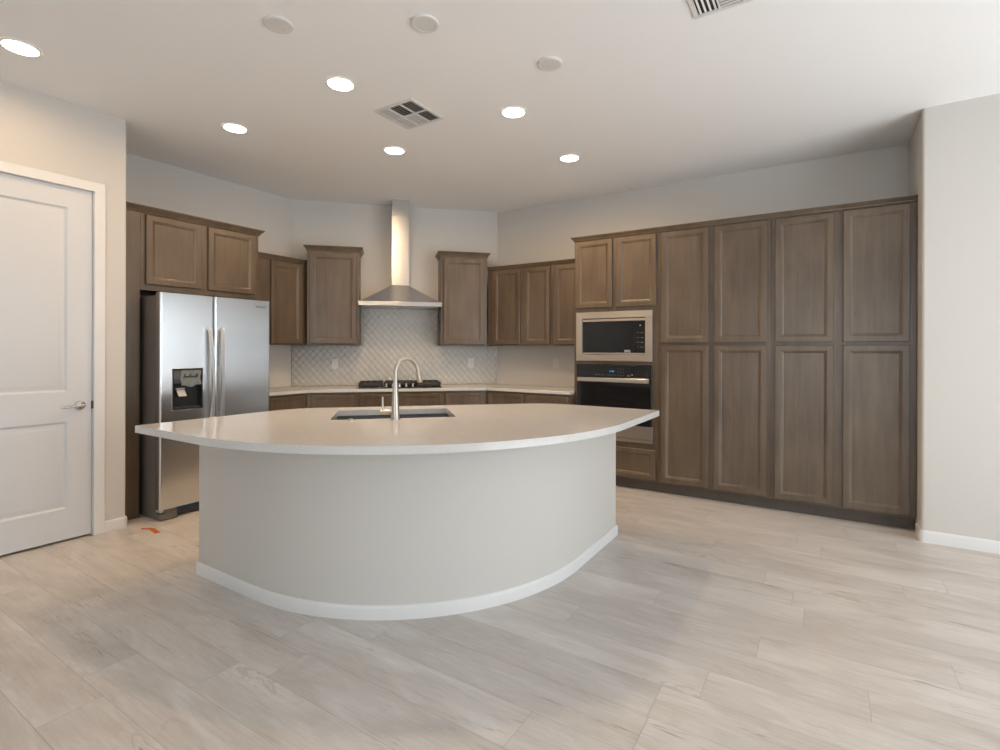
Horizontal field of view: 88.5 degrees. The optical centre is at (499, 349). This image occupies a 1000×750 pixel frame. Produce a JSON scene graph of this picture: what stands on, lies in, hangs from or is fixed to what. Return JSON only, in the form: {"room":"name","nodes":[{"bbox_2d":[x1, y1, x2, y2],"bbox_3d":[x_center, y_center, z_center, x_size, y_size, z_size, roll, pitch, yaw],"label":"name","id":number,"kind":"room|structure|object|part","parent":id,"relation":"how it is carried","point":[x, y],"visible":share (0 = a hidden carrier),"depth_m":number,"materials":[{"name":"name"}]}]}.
{"room":"kitchen","nodes":[
{"label":"kitchen","id":0,"kind":"room"},
{"bbox_2d":[0,80,125,520],"bbox_3d":[-4.741,-0.198,1.555,0.838,3.037,5.949,0,0,32],"label":"wall","id":1,"kind":"structure","parent":0,"point":[38,130],"depth_m":3.73,"materials":[{"name":"grey paint"}]},
{"bbox_2d":[0,172,92,555],"bbox_3d":[-3.146,0.092,3.284,0.100,2.436,0.918,0,0,32],"label":"door","id":2,"kind":"structure","parent":1,"relation":"in","point":[46,403],"depth_m":3.45,"materials":[{"name":"white paint"}]},
{"bbox_3d":[-2.952,0.391,3.559,0.065,0.066,0.153,0,0,32],"label":"handle","id":3,"kind":"part","parent":2,"relation":"part of","materials":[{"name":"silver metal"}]},
{"bbox_2d":[0,161,105,535],"bbox_3d":[-3.195,0.065,3.310,0.136,2.520,1.050,0,0,32],"label":"trim","id":4,"kind":"structure","parent":1,"relation":"attached to","point":[98,190],"depth_m":3.68,"materials":[{"name":"white paint"}]},
{"bbox_2d":[105,515,126,532],"bbox_3d":[-2.894,1.285,3.828,0.171,0.083,0.152,0,0,32],"label":"baseboard","id":5,"kind":"structure","parent":1,"relation":"attached to","point":[121,522],"depth_m":3.78,"materials":[{"name":"white paint"}]},
{"bbox_2d":[126,153,290,387],"bbox_3d":[-2.934,-0.192,5.075,0.120,3.037,1.933,0,0,32],"label":"wall","id":6,"kind":"structure","parent":0,"point":[151,183],"depth_m":5.17,"materials":[{"name":"grey paint"}]},
{"bbox_2d":[126,201,264,299],"bbox_3d":[-2.823,-0.807,4.575,0.596,0.664,1.193,0,0,32],"label":"upper cabinet","id":7,"kind":"object","parent":6,"relation":"attached to","point":[180,253],"visible":0.73,"depth_m":4.40,"materials":[{"name":"brown wood"}]},
{"bbox_3d":[-2.703,-0.800,4.264,0.023,0.554,0.426,0,0,32],"label":"door","id":8,"kind":"part","parent":7,"relation":"part of","materials":[{"name":"brown wood"}]},
{"bbox_3d":[-2.822,-1.112,4.575,0.595,0.055,1.193,0,0,32],"label":"crown moulding","id":9,"kind":"part","parent":7,"relation":"part of","materials":[{"name":"brown wood"}]},
{"bbox_3d":[-2.439,-0.799,4.680,0.023,0.554,0.434,0,0,32],"label":"door","id":10,"kind":"part","parent":7,"relation":"part of","materials":[{"name":"brown wood"}]},
{"bbox_2d":[258,252,306,344],"bbox_3d":[-2.433,-0.518,5.428,0.341,0.925,0.747,0,0,32],"label":"upper cabinet","id":11,"kind":"object","parent":6,"relation":"attached to","point":[282,280],"visible":0.52,"depth_m":5.40,"materials":[{"name":"brown wood"}]},
{"bbox_3d":[-2.287,-0.955,5.362,0.026,0.050,0.705,0,0,32],"label":"crown moulding","id":12,"kind":"part","parent":11,"relation":"part of","materials":[{"name":"brown wood"}]},
{"bbox_3d":[-2.252,-0.494,5.421,0.023,0.856,0.368,0,0,32],"label":"door","id":13,"kind":"part","parent":11,"relation":"part of","materials":[{"name":"brown wood"}]},
{"bbox_2d":[291,200,497,407],"bbox_3d":[-1.218,-0.187,6.164,2.401,3.037,0.120,0,0,-13],"label":"wall","id":14,"kind":"structure","parent":0,"point":[367,226],"depth_m":6.08,"materials":[{"name":"grey paint"}]},
{"bbox_2d":[303,245,363,344],"bbox_3d":[-1.857,-0.593,5.773,0.621,1.079,0.359,0,0,-13],"label":"upper cabinet","id":15,"kind":"object","parent":14,"relation":"attached to","point":[333,272],"visible":0.99,"depth_m":5.62,"materials":[{"name":"brown wood"}]},
{"bbox_3d":[-1.855,-1.106,5.772,0.621,0.054,0.358,0,0,-13],"label":"crown moulding","id":16,"kind":"part","parent":15,"relation":"part of","materials":[{"name":"brown wood"}]},
{"bbox_2d":[291,308,496,385],"bbox_3d":[-1.204,-0.056,6.098,2.389,0.944,0.014,0,0,-13],"label":"tile backsplash","id":17,"kind":"structure","parent":14,"relation":"attached to","point":[388,336],"depth_m":6.08,"materials":[{"name":"tile"}]},
{"bbox_2d":[332,359,337,368],"bbox_3d":[-1.907,0.164,5.928,0.070,0.114,0.009,0,0,-12],"label":"wall outlet","id":18,"kind":"object","parent":17,"relation":"attached to","point":[334,361],"visible":1,"depth_m":5.93,"materials":[{"name":"white plastic"}]},
{"bbox_2d":[468,358,473,367],"bbox_3d":[-0.355,0.162,6.276,0.070,0.114,0.009,0,0,-12],"label":"wall outlet","id":19,"kind":"object","parent":17,"relation":"attached to","point":[470,360],"visible":1,"depth_m":6.27,"materials":[{"name":"white plastic"}]},
{"bbox_2d":[358,199,441,309],"bbox_3d":[-1.138,-1.087,5.860,0.896,1.234,0.500,0,0,-13],"label":"range hood","id":20,"kind":"object","parent":14,"relation":"attached to","point":[399,295],"visible":1,"depth_m":5.82,"materials":[{"name":"silver metal"}]},
{"bbox_2d":[435,251,490,345],"bbox_3d":[-0.447,-0.589,6.089,0.612,1.079,0.359,0,0,-13],"label":"upper cabinet","id":21,"kind":"object","parent":14,"relation":"attached to","point":[462,276],"visible":1,"depth_m":5.94,"materials":[{"name":"brown wood"}]},
{"bbox_3d":[-0.445,-1.101,6.088,0.612,0.054,0.358,0,0,-13],"label":"crown moulding","id":22,"kind":"part","parent":21,"relation":"part of","materials":[{"name":"brown wood"}]},
{"bbox_3d":[-0.415,-0.557,5.937,0.476,0.988,0.023,0,0,-13],"label":"door","id":23,"kind":"part","parent":21,"relation":"part of","materials":[{"name":"brown wood"}]},
{"bbox_2d":[0,486,999,749],"bbox_3d":[-0.345,1.394,0.956,9.000,0.120,9.650,0,0,32],"label":"floor","id":24,"kind":"structure","parent":0,"point":[703,624],"depth_m":2.26,"materials":[{"name":"beige wood"}]},
{"bbox_2d":[125,210,139,519],"bbox_3d":[-3.123,0.120,4.145,0.553,2.409,0.152,0,0,32],"label":"filler panel","id":25,"kind":"object","parent":24,"relation":"on","point":[132,398],"visible":0.53,"depth_m":4.02,"materials":[{"name":"brown wood"}]},
{"bbox_2d":[141,528,159,532],"bbox_3d":[-2.565,1.325,3.776,0.214,0.002,0.064,0,0,32],"label":"scrap","id":26,"kind":"object","parent":24,"relation":"on","point":[153,530],"visible":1,"depth_m":3.78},
{"bbox_2d":[139,292,269,520],"bbox_3d":[-2.666,0.441,4.531,0.849,1.771,0.927,0,0,32],"label":"refrigerator","id":27,"kind":"object","parent":24,"relation":"on","point":[201,356],"visible":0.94,"depth_m":4.14,"materials":[{"name":"grey metal"}]},
{"bbox_3d":[-2.617,1.283,4.029,0.071,0.076,0.123,0,0,32],"label":"leg","id":28,"kind":"part","parent":27,"relation":"part of","materials":[{"name":"grey plastic"}]},
{"bbox_3d":[-2.535,0.397,4.144,0.068,1.684,0.412,0,0,32],"label":"freezer door","id":29,"kind":"part","parent":27,"relation":"part of","materials":[{"name":"silver metal"}]},
{"bbox_3d":[-2.389,0.295,4.244,0.083,0.965,0.035,0,0,17],"label":"handle","id":30,"kind":"part","parent":27,"relation":"part of","materials":[{"name":"silver metal"}]},
{"bbox_3d":[-2.338,0.295,4.324,0.035,0.965,0.083,0,0,-42],"label":"handle","id":31,"kind":"part","parent":27,"relation":"part of","materials":[{"name":"silver metal"}]},
{"bbox_3d":[-2.286,0.398,4.538,0.068,1.684,0.509,0,0,32],"label":"fresh food door","id":32,"kind":"part","parent":27,"relation":"part of","materials":[{"name":"silver metal"}]},
{"bbox_2d":[269,393,305,410],"bbox_3d":[-2.381,0.886,5.246,0.630,0.882,0.498,0,0,32],"label":"base cabinet","id":33,"kind":"object","parent":24,"relation":"on","point":[290,401],"visible":0.2,"depth_m":5.10,"materials":[{"name":"brown wood"}]},
{"bbox_2d":[269,384,573,395],"bbox_3d":[-0.890,0.433,5.641,3.844,0.030,1.280,0,0,-6],"label":"countertop","id":34,"kind":"structure","parent":33,"relation":"on","point":[273,391],"depth_m":5.53,"materials":[{"name":"stone"}]},
{"bbox_2d":[357,380,441,387],"bbox_3d":[-1.136,0.387,5.826,0.907,0.058,0.465,0,0,-13],"label":"gas cooktop","id":35,"kind":"object","parent":34,"relation":"in","point":[370,383],"visible":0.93,"depth_m":5.68,"materials":[{"name":"black metal"}]},
{"bbox_2d":[307,392,356,407],"bbox_3d":[-1.817,0.888,5.643,0.500,0.882,0.630,0,0,-13],"label":"base cabinet","id":36,"kind":"object","parent":24,"relation":"on","point":[342,399],"visible":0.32,"depth_m":5.34,"materials":[{"name":"brown wood"}]},
{"bbox_2d":[357,391,442,406],"bbox_3d":[-1.130,0.890,5.797,0.903,0.882,0.630,0,0,-13],"label":"base cabinet","id":37,"kind":"object","parent":24,"relation":"on","point":[411,398],"visible":0.2,"depth_m":5.50,"materials":[{"name":"brown wood"}]},
{"bbox_2d":[196,433,617,619],"bbox_3d":[-0.476,0.896,3.384,1.890,0.876,1.992,0,0,32],"label":"kitchen island","id":38,"kind":"object","parent":24,"relation":"on","point":[401,536],"visible":0.76,"depth_m":2.64,"materials":[{"name":"grey paint"}]},
{"bbox_2d":[135,403,658,454],"bbox_3d":[-0.441,0.438,3.201,2.210,0.038,2.331,0,0,32],"label":"island countertop","id":39,"kind":"structure","parent":38,"relation":"on","point":[485,427],"depth_m":2.75,"materials":[{"name":"stone"}]},
{"bbox_2d":[335,413,449,419],"bbox_3d":[-0.697,0.562,3.377,0.792,0.210,0.525,0,0,-13],"label":"sink","id":40,"kind":"object","parent":39,"relation":"in","point":[439,414],"visible":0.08,"depth_m":3.61,"materials":[{"name":"grey metal"}]},
{"bbox_2d":[380,357,422,419],"bbox_3d":[-0.590,0.231,3.128,0.284,0.376,0.076,0,0,-36],"label":"kitchen faucet","id":41,"kind":"object","parent":39,"relation":"on","point":[394,412],"visible":1,"depth_m":3.08,"materials":[{"name":"silver metal"}]},
{"bbox_3d":[-0.681,0.336,3.076,0.070,0.107,0.029,0,0,-13],"label":"lever","id":42,"kind":"part","parent":41,"relation":"part of","materials":[{"name":"silver metal"}]},
{"bbox_3d":[-0.569,0.113,3.148,0.022,0.140,0.191,0,0,44],"label":"spout","id":43,"kind":"part","parent":41,"relation":"part of","materials":[{"name":"silver metal"}]},
{"bbox_3d":[-0.374,1.299,2.983,2.741,0.070,0.841,0,0,-14],"label":"baseboard","id":44,"kind":"part","parent":38,"relation":"part of","materials":[{"name":"white paint"}]},
{"bbox_2d":[443,390,485,404],"bbox_3d":[-0.453,0.892,5.948,0.481,0.882,0.630,0,0,-13],"label":"base cabinet","id":45,"kind":"object","parent":24,"relation":"on","point":[478,397],"visible":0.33,"depth_m":5.65,"materials":[{"name":"brown wood"}]},
{"bbox_2d":[487,390,525,403],"bbox_3d":[0.216,0.894,5.831,0.492,0.882,0.630,0,0,32],"label":"base cabinet","id":46,"kind":"object","parent":24,"relation":"on","point":[493,397],"visible":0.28,"depth_m":5.57,"materials":[{"name":"brown wood"}]},
{"bbox_2d":[525,393,573,404],"bbox_3d":[0.646,0.895,5.558,0.523,0.882,0.630,0,0,32],"label":"base cabinet","id":47,"kind":"object","parent":24,"relation":"on","point":[530,398],"visible":0.21,"depth_m":5.29,"materials":[{"name":"brown wood"}]},
{"bbox_3d":[0.484,0.562,5.302,0.478,0.168,0.023,0,0,32],"label":"drawer","id":48,"kind":"part","parent":47,"relation":"part of","materials":[{"name":"brown wood"}]},
{"bbox_2d":[570,227,659,491],"bbox_3d":[1.237,0.100,5.226,0.885,2.475,0.561,0,0,32],"label":"tall cabinet","id":49,"kind":"object","parent":24,"relation":"on","point":[615,271],"visible":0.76,"depth_m":4.93,"materials":[{"name":"brown wood"}]},
{"bbox_3d":[0.933,-0.751,5.115,0.385,0.670,0.023,0,0,32],"label":"door","id":50,"kind":"part","parent":49,"relation":"part of","materials":[{"name":"brown wood"}]},
{"bbox_2d":[576,364,652,443],"bbox_3d":[1.187,0.515,5.134,0.766,0.732,0.434,0,0,32],"label":"wall oven","id":51,"kind":"object","parent":49,"relation":"in","point":[617,386],"visible":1,"depth_m":4.94,"materials":[{"name":"black glass"}]},
{"bbox_3d":[1.087,0.293,4.968,0.714,0.042,0.046,0,0,32],"label":"handle","id":52,"kind":"part","parent":51,"relation":"part of","materials":[{"name":"silver metal"}]},
{"bbox_3d":[1.101,0.497,5.002,0.751,0.450,0.028,0,0,32],"label":"door","id":53,"kind":"part","parent":51,"relation":"part of","materials":[{"name":"black glass"}]},
{"bbox_3d":[1.101,0.208,5.002,0.760,0.120,0.030,0,0,32],"label":"control panel","id":54,"kind":"part","parent":51,"relation":"part of","materials":[{"name":"black glass"}]},
{"bbox_3d":[1.104,0.802,5.001,0.762,0.156,0.026,0,0,32],"label":"trim","id":55,"kind":"part","parent":51,"relation":"part of","materials":[{"name":"silver metal"}]},
{"bbox_2d":[576,310,652,361],"bbox_3d":[1.182,-0.131,5.133,0.768,0.485,0.322,0,0,32],"label":"microwave","id":56,"kind":"object","parent":49,"relation":"in","point":[620,335],"visible":1,"depth_m":4.98,"materials":[{"name":"silver metal"}]},
{"bbox_3d":[1.057,-0.125,5.031,0.526,0.302,0.012,0,0,32],"label":"door","id":57,"kind":"part","parent":56,"relation":"part of","materials":[{"name":"black glass"}]},
{"bbox_3d":[1.323,-0.124,4.862,0.099,0.302,0.012,0,0,32],"label":"control panel","id":58,"kind":"part","parent":56,"relation":"part of","materials":[{"name":"black glass"}]},
{"bbox_3d":[1.240,-1.115,5.226,0.885,0.044,0.561,0,0,32],"label":"crown moulding","id":59,"kind":"part","parent":49,"relation":"part of","materials":[{"name":"brown wood"}]},
{"bbox_3d":[1.108,1.076,5.000,0.802,0.280,0.023,0,0,32],"label":"drawer","id":60,"kind":"part","parent":49,"relation":"part of","materials":[{"name":"brown wood"}]},
{"bbox_3d":[1.291,-0.750,4.887,0.384,0.670,0.023,0,0,32],"label":"door","id":61,"kind":"part","parent":49,"relation":"part of","materials":[{"name":"brown wood"}]},
{"bbox_2d":[658,213,771,507],"bbox_3d":[2.002,0.102,4.741,0.928,2.475,0.561,0,0,32],"label":"pantry cabinet","id":62,"kind":"object","parent":24,"relation":"on","point":[715,276],"visible":1,"depth_m":4.49,"materials":[{"name":"brown wood"}]},
{"bbox_3d":[1.665,0.591,4.648,0.410,1.262,0.023,0,0,32],"label":"door","id":63,"kind":"part","parent":62,"relation":"part of","materials":[{"name":"brown wood"}]},
{"bbox_3d":[1.668,-0.574,4.648,0.410,1.020,0.023,0,0,32],"label":"door","id":64,"kind":"part","parent":62,"relation":"part of","materials":[{"name":"brown wood"}]},
{"bbox_3d":[1.865,-1.113,4.519,0.928,0.044,0.034,0,0,32],"label":"crown moulding","id":65,"kind":"part","parent":62,"relation":"part of","materials":[{"name":"brown wood"}]},
{"bbox_3d":[2.053,0.592,4.402,0.414,1.262,0.023,0,0,32],"label":"door","id":66,"kind":"part","parent":62,"relation":"part of","materials":[{"name":"brown wood"}]},
{"bbox_3d":[2.057,-0.573,4.402,0.414,1.020,0.023,0,0,32],"label":"door","id":67,"kind":"part","parent":62,"relation":"part of","materials":[{"name":"brown wood"}]},
{"bbox_2d":[771,195,917,529],"bbox_3d":[2.795,0.105,4.238,0.950,2.475,0.561,0,0,32],"label":"pantry cabinet","id":68,"kind":"object","parent":24,"relation":"on","point":[844,305],"visible":1,"depth_m":3.98,"materials":[{"name":"brown wood"}]},
{"bbox_3d":[2.450,0.593,4.150,0.410,1.262,0.023,0,0,32],"label":"door","id":69,"kind":"part","parent":68,"relation":"part of","materials":[{"name":"brown wood"}]},
{"bbox_3d":[2.454,-0.572,4.150,0.410,1.020,0.023,0,0,32],"label":"door","id":70,"kind":"part","parent":68,"relation":"part of","materials":[{"name":"brown wood"}]},
{"bbox_3d":[2.658,-1.111,4.016,0.950,0.044,0.034,0,0,32],"label":"crown moulding","id":71,"kind":"part","parent":68,"relation":"part of","materials":[{"name":"brown wood"}]},
{"bbox_3d":[2.848,0.595,3.898,0.412,1.262,0.023,0,0,32],"label":"door","id":72,"kind":"part","parent":68,"relation":"part of","materials":[{"name":"brown wood"}]},
{"bbox_3d":[2.852,-0.570,3.898,0.412,1.020,0.023,0,0,32],"label":"door","id":73,"kind":"part","parent":68,"relation":"part of","materials":[{"name":"brown wood"}]},
{"bbox_2d":[0,0,999,211],"bbox_3d":[-0.322,-1.756,0.977,9.000,0.135,9.700,0,0,32],"label":"ceiling","id":74,"kind":"structure","parent":0,"point":[646,93],"depth_m":3.28,"materials":[{"name":"white paint"}]},
{"bbox_2d":[0,38,42,57],"bbox_3d":[-2.713,-1.706,2.906,0.187,0.007,0.187,0,0,32],"label":"recessed light","id":75,"kind":"object","parent":74,"relation":"in","point":[19,47],"visible":1,"depth_m":2.90,"materials":[{"name":"white ceramic"}]},
{"bbox_2d":[221,123,248,133],"bbox_3d":[-2.041,-1.704,3.956,0.187,0.007,0.187,0,0,32],"label":"recessed light","id":76,"kind":"object","parent":74,"relation":"in","point":[231,127],"visible":1,"depth_m":3.95,"materials":[{"name":"white ceramic"}]},
{"bbox_2d":[325,76,355,91],"bbox_3d":[-1.023,-1.701,3.294,0.187,0.007,0.187,0,0,32],"label":"recessed light","id":77,"kind":"object","parent":74,"relation":"in","point":[342,84],"visible":1,"depth_m":3.29,"materials":[{"name":"white ceramic"}]},
{"bbox_2d":[383,146,405,154],"bbox_3d":[-0.903,-1.701,4.391,0.187,0.007,0.187,0,0,32],"label":"recessed light","id":78,"kind":"object","parent":74,"relation":"in","point":[393,150],"visible":1,"depth_m":4.38,"materials":[{"name":"white ceramic"}]},
{"bbox_2d":[374,98,443,129],"bbox_3d":[-0.655,-1.698,3.716,0.356,0.012,0.356,0,0,32],"label":"ceiling vent","id":79,"kind":"object","parent":74,"relation":"in","point":[409,113],"visible":1,"depth_m":3.70,"materials":[{"name":"white metal"}]},
{"bbox_2d":[500,106,526,117],"bbox_3d":[0.097,-1.698,3.676,0.187,0.007,0.187,0,0,32],"label":"recessed light","id":80,"kind":"object","parent":74,"relation":"in","point":[510,111],"visible":1,"depth_m":3.67,"materials":[{"name":"white ceramic"}]},
{"bbox_2d":[559,154,579,161],"bbox_3d":[0.616,-1.696,4.553,0.187,0.007,0.187,0,0,32],"label":"recessed light","id":81,"kind":"object","parent":74,"relation":"in","point":[568,157],"visible":1,"depth_m":4.55,"materials":[{"name":"white ceramic"}]},
{"bbox_2d":[687,0,753,18],"bbox_3d":[1.053,-1.693,2.385,0.356,0.012,0.356,0,0,32],"label":"ceiling vent","id":82,"kind":"object","parent":74,"relation":"in","point":[699,8],"visible":1,"depth_m":2.53,"materials":[{"name":"white metal"}]},
{"bbox_2d":[497,144,907,386],"bbox_3d":[1.734,-0.178,5.319,4.148,3.037,0.120,0,0,32],"label":"wall","id":83,"kind":"structure","parent":0,"point":[541,233],"depth_m":5.24,"materials":[{"name":"grey paint"}]},
{"bbox_2d":[487,261,552,345],"bbox_3d":[0.297,-0.507,5.948,0.839,0.919,0.352,0,0,32],"label":"upper cabinet","id":84,"kind":"object","parent":83,"relation":"attached to","point":[520,296],"visible":0.8,"depth_m":5.79,"materials":[{"name":"brown wood"}]},
{"bbox_3d":[0.076,-0.490,5.894,0.365,0.857,0.023,0,0,32],"label":"door","id":85,"kind":"part","parent":84,"relation":"part of","materials":[{"name":"brown wood"}]},
{"bbox_3d":[0.210,-0.946,5.810,0.839,0.040,0.024,0,0,32],"label":"crown moulding","id":86,"kind":"part","parent":84,"relation":"part of","materials":[{"name":"brown wood"}]},
{"bbox_3d":[0.407,-0.489,5.684,0.319,0.857,0.023,0,0,32],"label":"door","id":87,"kind":"part","parent":84,"relation":"part of","materials":[{"name":"brown wood"}]},
{"bbox_2d":[553,359,558,368],"bbox_3d":[0.644,0.159,5.932,0.070,0.114,0.009,0,0,32],"label":"wall outlet","id":88,"kind":"object","parent":83,"relation":"attached to","point":[555,361],"visible":1,"depth_m":5.92,"materials":[{"name":"white plastic"}]},
{"bbox_2d":[552,259,574,345],"bbox_3d":[0.800,-0.505,5.629,0.350,0.919,0.352,0,0,32],"label":"upper cabinet","id":89,"kind":"object","parent":83,"relation":"attached to","point":[563,309],"visible":0.57,"depth_m":5.51,"materials":[{"name":"brown wood"}]},
{"bbox_3d":[0.714,-0.945,5.490,0.350,0.040,0.024,0,0,32],"label":"crown moulding","id":90,"kind":"part","parent":89,"relation":"part of","materials":[{"name":"brown wood"}]},
{"bbox_2d":[908,93,999,540],"bbox_3d":[4.477,-0.170,3.074,3.130,3.037,0.735,0,0,32],"label":"wall","id":91,"kind":"structure","parent":0,"point":[954,147],"depth_m":3.50,"materials":[{"name":"grey paint"}]},
{"bbox_2d":[915,523,999,553],"bbox_3d":[4.314,1.306,2.835,3.143,0.083,0.188,0,0,32],"label":"baseboard","id":92,"kind":"structure","parent":91,"relation":"attached to","point":[958,541],"depth_m":3.49,"materials":[{"name":"white paint"}]}
]}

